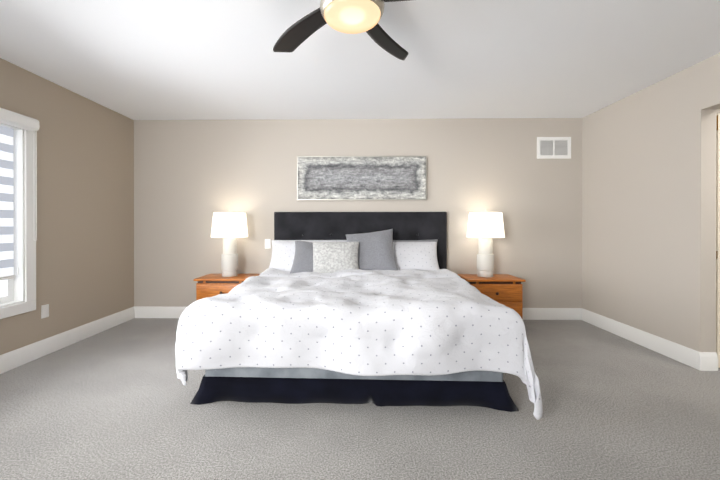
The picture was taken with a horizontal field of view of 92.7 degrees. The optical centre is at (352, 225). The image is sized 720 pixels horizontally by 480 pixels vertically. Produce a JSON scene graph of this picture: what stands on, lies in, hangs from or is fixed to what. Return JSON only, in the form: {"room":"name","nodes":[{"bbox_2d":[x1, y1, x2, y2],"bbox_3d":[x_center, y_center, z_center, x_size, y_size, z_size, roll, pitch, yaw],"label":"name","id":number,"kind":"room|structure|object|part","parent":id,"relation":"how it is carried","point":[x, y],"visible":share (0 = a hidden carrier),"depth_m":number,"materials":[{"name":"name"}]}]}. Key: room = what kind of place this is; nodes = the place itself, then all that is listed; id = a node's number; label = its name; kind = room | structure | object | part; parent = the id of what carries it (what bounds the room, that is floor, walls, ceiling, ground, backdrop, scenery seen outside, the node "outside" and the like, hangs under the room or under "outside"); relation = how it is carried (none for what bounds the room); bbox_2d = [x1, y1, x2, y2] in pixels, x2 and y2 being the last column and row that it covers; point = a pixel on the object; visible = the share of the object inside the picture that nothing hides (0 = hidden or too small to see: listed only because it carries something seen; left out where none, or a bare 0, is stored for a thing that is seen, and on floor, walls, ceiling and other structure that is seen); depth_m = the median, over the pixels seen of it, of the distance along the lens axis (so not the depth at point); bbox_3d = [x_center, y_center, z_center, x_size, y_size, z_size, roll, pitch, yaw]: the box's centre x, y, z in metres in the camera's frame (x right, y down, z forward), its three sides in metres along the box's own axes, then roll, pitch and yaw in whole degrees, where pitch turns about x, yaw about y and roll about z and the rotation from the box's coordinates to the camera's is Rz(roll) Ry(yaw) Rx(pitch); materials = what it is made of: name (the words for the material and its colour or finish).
{"room":"bedroom","nodes":[
{"label":"bedroom","id":0,"kind":"room"},
{"bbox_2d":[0,58,133,354],"bbox_3d":[-2.809,-0.074,1.292,0.120,2.440,5.900,0,0,1],"label":"wall","id":1,"kind":"structure","parent":0,"point":[85,221],"depth_m":3.35,"materials":[{"name":"beige paint"}]},
{"bbox_2d":[0,108,39,318],"bbox_3d":[-2.743,-0.083,2.153,0.223,1.611,1.561,0,0,1],"label":"window","id":2,"kind":"structure","parent":1,"relation":"in","point":[18,182],"depth_m":2.83,"materials":[{"name":"white"}]},
{"bbox_3d":[-2.776,0.418,2.143,0.024,0.028,1.322,0,0,1],"label":"blind rail","id":3,"kind":"part","parent":2,"relation":"part of","materials":[{"name":"white plastic"}]},
{"bbox_3d":[-2.795,-0.083,2.154,0.120,1.434,1.384,0,0,1],"label":"frame","id":4,"kind":"part","parent":2,"relation":"part of","materials":[{"name":"white plastic"}]},
{"bbox_3d":[-2.664,-0.370,2.877,0.072,0.989,0.009,0,0,1],"label":"cord","id":5,"kind":"part","parent":2,"relation":"part of","materials":[{"name":"white plastic"}]},
{"bbox_2d":[41,304,48,318],"bbox_3d":[-2.717,0.757,3.032,0.008,0.114,0.070,0,0,1],"label":"electrical outlet plate","id":6,"kind":"object","parent":1,"relation":"attached to","point":[44,311],"visible":1,"depth_m":3.02,"materials":[{"name":"white plastic"}]},
{"bbox_2d":[0,306,135,373],"bbox_3d":[-2.741,1.076,1.293,0.017,0.140,5.900,0,0,1],"label":"baseboard","id":7,"kind":"structure","parent":1,"relation":"attached to","point":[13,359],"depth_m":3.17,"materials":[{"name":"white wood"}]},
{"bbox_2d":[134,118,581,307],"bbox_3d":[0.627,-0.081,4.248,6.900,2.440,0.120,0,0,1],"label":"wall","id":8,"kind":"structure","parent":0,"point":[191,177],"depth_m":4.20,"materials":[{"name":"beige paint"}]},
{"bbox_2d":[265,239,270,248],"bbox_3d":[-1.043,0.224,4.210,0.072,0.116,0.010,0,0,1],"label":"switch plate","id":9,"kind":"object","parent":8,"relation":"attached to","point":[267,243],"visible":1,"depth_m":4.21,"materials":[{"name":"white plastic"}]},
{"bbox_2d":[136,306,579,319],"bbox_3d":[0.052,1.069,4.191,5.450,0.140,0.017,0,0,1],"label":"baseboard","id":10,"kind":"structure","parent":8,"relation":"attached to","point":[141,311],"depth_m":4.16,"materials":[{"name":"white wood"}]},
{"bbox_2d":[297,156,426,199],"bbox_3d":[0.106,-0.576,4.174,1.570,0.530,0.042,0,0,1],"label":"picture","id":11,"kind":"object","parent":8,"relation":"attached to","point":[361,177],"visible":0.9,"depth_m":4.16,"materials":[{"name":"fabric"}]},
{"bbox_2d":[537,137,570,158],"bbox_3d":[2.434,-0.941,4.152,0.405,0.260,0.010,0,0,1],"label":"air vent","id":12,"kind":"object","parent":8,"relation":"in","point":[553,147],"visible":1,"depth_m":4.15,"materials":[{"name":"white plastic"}]},
{"bbox_2d":[0,318,719,479],"bbox_3d":[0.581,1.196,1.242,6.900,0.100,6.140,0,0,1],"label":"floor","id":13,"kind":"structure","parent":0,"point":[112,403],"depth_m":1.97,"materials":[{"name":"carpet"}]},
{"bbox_2d":[193,274,259,300],"bbox_3d":[-1.442,0.864,3.978,0.624,0.552,0.456,0,0,1],"label":"nightstand","id":14,"kind":"object","parent":13,"relation":"on","point":[209,285],"visible":0.4,"depth_m":3.79,"materials":[{"name":"brown wood"}]},
{"bbox_3d":[-1.445,0.738,3.790,0.556,0.175,0.014,0,0,1],"label":"drawer","id":15,"kind":"part","parent":14,"relation":"part of","materials":[{"name":"brown wood"}]},
{"bbox_3d":[-1.442,0.625,4.001,0.560,0.028,0.383,0,0,1],"label":"rail","id":16,"kind":"part","parent":14,"relation":"part of","materials":[{"name":"brown wood"}]},
{"bbox_2d":[211,210,247,276],"bbox_3d":[-1.434,0.200,4.001,0.410,0.772,0.410,0,0,1],"label":"lamp","id":17,"kind":"object","parent":14,"relation":"on","point":[229,227],"visible":1,"depth_m":3.90,"materials":[{"name":"white ceramic"}]},
{"bbox_3d":[-1.434,-0.007,4.001,0.410,0.283,0.410,0,0,1],"label":"lamp shade","id":18,"kind":"part","parent":17,"relation":"part of","materials":[{"name":"white fabric"}]},
{"bbox_2d":[175,212,542,419],"bbox_3d":[0.011,0.489,3.068,2.197,1.305,2.239,0,0,1],"label":"bed","id":19,"kind":"object","parent":13,"relation":"on","point":[381,309],"visible":1,"depth_m":2.17,"materials":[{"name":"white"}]},
{"bbox_2d":[290,241,312,272],"bbox_3d":[-0.407,0.364,3.795,0.540,0.180,0.540,5,40,-5],"label":"pillow","id":20,"kind":"object","parent":19,"relation":"on","point":[301,252],"depth_m":3.72,"materials":[{"name":"grey fabric"}]},
{"bbox_2d":[269,240,346,270],"bbox_3d":[-0.491,0.370,3.932,0.980,0.520,0.221,0,-38,-1],"label":"pillow","id":21,"kind":"object","parent":19,"relation":"on","point":[283,251],"depth_m":3.88,"materials":[{"name":"white fabric"}]},
{"bbox_2d":[313,242,358,272],"bbox_3d":[-0.184,0.351,3.684,0.530,0.400,0.163,0,-24,0],"label":"pillow","id":22,"kind":"object","parent":19,"relation":"on","point":[328,257],"depth_m":3.62,"materials":[{"name":"beige fabric"}]},
{"bbox_3d":[0.088,0.387,4.144,2.075,1.105,0.083,0,0,1],"label":"headboard","id":23,"kind":"part","parent":19,"relation":"part of","materials":[{"name":"fabric"}]},
{"bbox_2d":[346,229,397,269],"bbox_3d":[0.202,0.299,3.814,0.570,0.570,0.186,-7,-32,5],"label":"pillow","id":24,"kind":"object","parent":19,"relation":"on","point":[376,250],"depth_m":3.74,"materials":[{"name":"grey fabric"}]},
{"bbox_2d":[393,242,438,270],"bbox_3d":[0.519,0.386,3.918,0.980,0.520,0.216,0,-40,2],"label":"pillow","id":25,"kind":"object","parent":19,"relation":"on","point":[408,255],"depth_m":3.84,"materials":[{"name":"white fabric"}]},
{"bbox_2d":[458,274,525,318],"bbox_3d":[1.568,0.864,3.931,0.624,0.552,0.456,0,0,1],"label":"nightstand","id":26,"kind":"object","parent":13,"relation":"on","point":[506,290],"visible":0.38,"depth_m":3.74,"materials":[{"name":"brown wood"}]},
{"bbox_2d":[467,209,504,277],"bbox_3d":[1.528,0.200,3.955,0.410,0.772,0.410,0,0,1],"label":"lamp","id":27,"kind":"object","parent":26,"relation":"on","point":[484,227],"visible":1,"depth_m":3.86,"materials":[{"name":"white ceramic"}]},
{"bbox_3d":[1.528,-0.007,3.954,0.410,0.283,0.410,0,0,1],"label":"lamp shade","id":28,"kind":"part","parent":27,"relation":"part of","materials":[{"name":"white fabric"}]},
{"bbox_3d":[1.568,0.625,3.954,0.560,0.028,0.383,0,0,1],"label":"rail","id":29,"kind":"part","parent":26,"relation":"part of","materials":[{"name":"brown wood"}]},
{"bbox_3d":[1.565,0.738,3.744,0.556,0.175,0.014,0,0,1],"label":"drawer","id":30,"kind":"part","parent":26,"relation":"part of","materials":[{"name":"brown wood"}]},
{"bbox_3d":[1.565,0.928,3.744,0.556,0.175,0.014,0,0,1],"label":"drawer","id":31,"kind":"part","parent":26,"relation":"part of","materials":[{"name":"brown wood"}]},
{"bbox_2d":[0,0,719,119],"bbox_3d":[0.581,-1.344,1.236,6.900,0.100,6.140,0,0,1],"label":"ceiling","id":32,"kind":"structure","parent":0,"point":[214,59],"depth_m":2.62,"materials":[{"name":"white paint"}]},
{"bbox_2d":[273,0,408,59],"bbox_3d":[0.029,-1.137,1.636,1.369,0.314,1.363,0,0,1],"label":"ceiling fan","id":33,"kind":"object","parent":32,"relation":"hanging from","point":[351,16],"visible":1,"depth_m":1.74,"materials":[{"name":"black metal"}]},
{"bbox_2d":[582,53,719,351],"bbox_3d":[2.790,-0.073,1.204,0.120,2.440,5.900,0,0,1],"label":"wall","id":34,"kind":"structure","parent":0,"point":[649,153],"depth_m":3.11,"materials":[{"name":"beige paint"}]},
{"bbox_2d":[580,308,707,370],"bbox_3d":[2.756,1.071,3.419,0.017,0.140,1.437,0,0,1],"label":"baseboard","id":35,"kind":"structure","parent":34,"relation":"attached to","point":[690,357],"depth_m":3.16,"materials":[{"name":"white wood"}]},
{"bbox_2d":[708,352,717,369],"bbox_3d":[3.405,1.073,2.770,1.060,0.140,0.017,0,0,1],"label":"baseboard","id":36,"kind":"structure","parent":34,"relation":"attached to","point":[712,356],"depth_m":2.70,"materials":[{"name":"white wood"}]},
{"label":"outside","id":37,"kind":"structure","parent":0,"visible":0},
{"bbox_2d":[0,280,2,295],"bbox_3d":[-3.185,-0.131,2.197,0.001,2.650,3.300,0,0,1],"label":"sky","id":38,"kind":"structure","parent":37,"point":[1,287],"depth_m":3.10,"materials":[{"name":"white"}]},
{"bbox_3d":[3.440,-0.073,1.194,1.180,2.440,5.900,0,0,1],"label":"wall","id":39,"kind":"structure","parent":0,"visible":0},
{"bbox_2d":[716,113,719,367],"bbox_3d":[3.304,0.119,2.739,0.800,2.023,0.035,0,0,1],"label":"door","id":40,"kind":"structure","parent":39,"relation":"in","point":[718,247],"depth_m":2.73,"materials":[{"name":"beige wood"}]},
{"bbox_2d":[716,115,717,258],"bbox_3d":[3.237,0.023,2.701,0.672,1.800,0.105,0,0,1],"label":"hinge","id":41,"kind":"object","parent":40,"relation":"attached to","point":[717,251],"depth_m":2.73,"materials":[{"name":"beige"}]}
]}

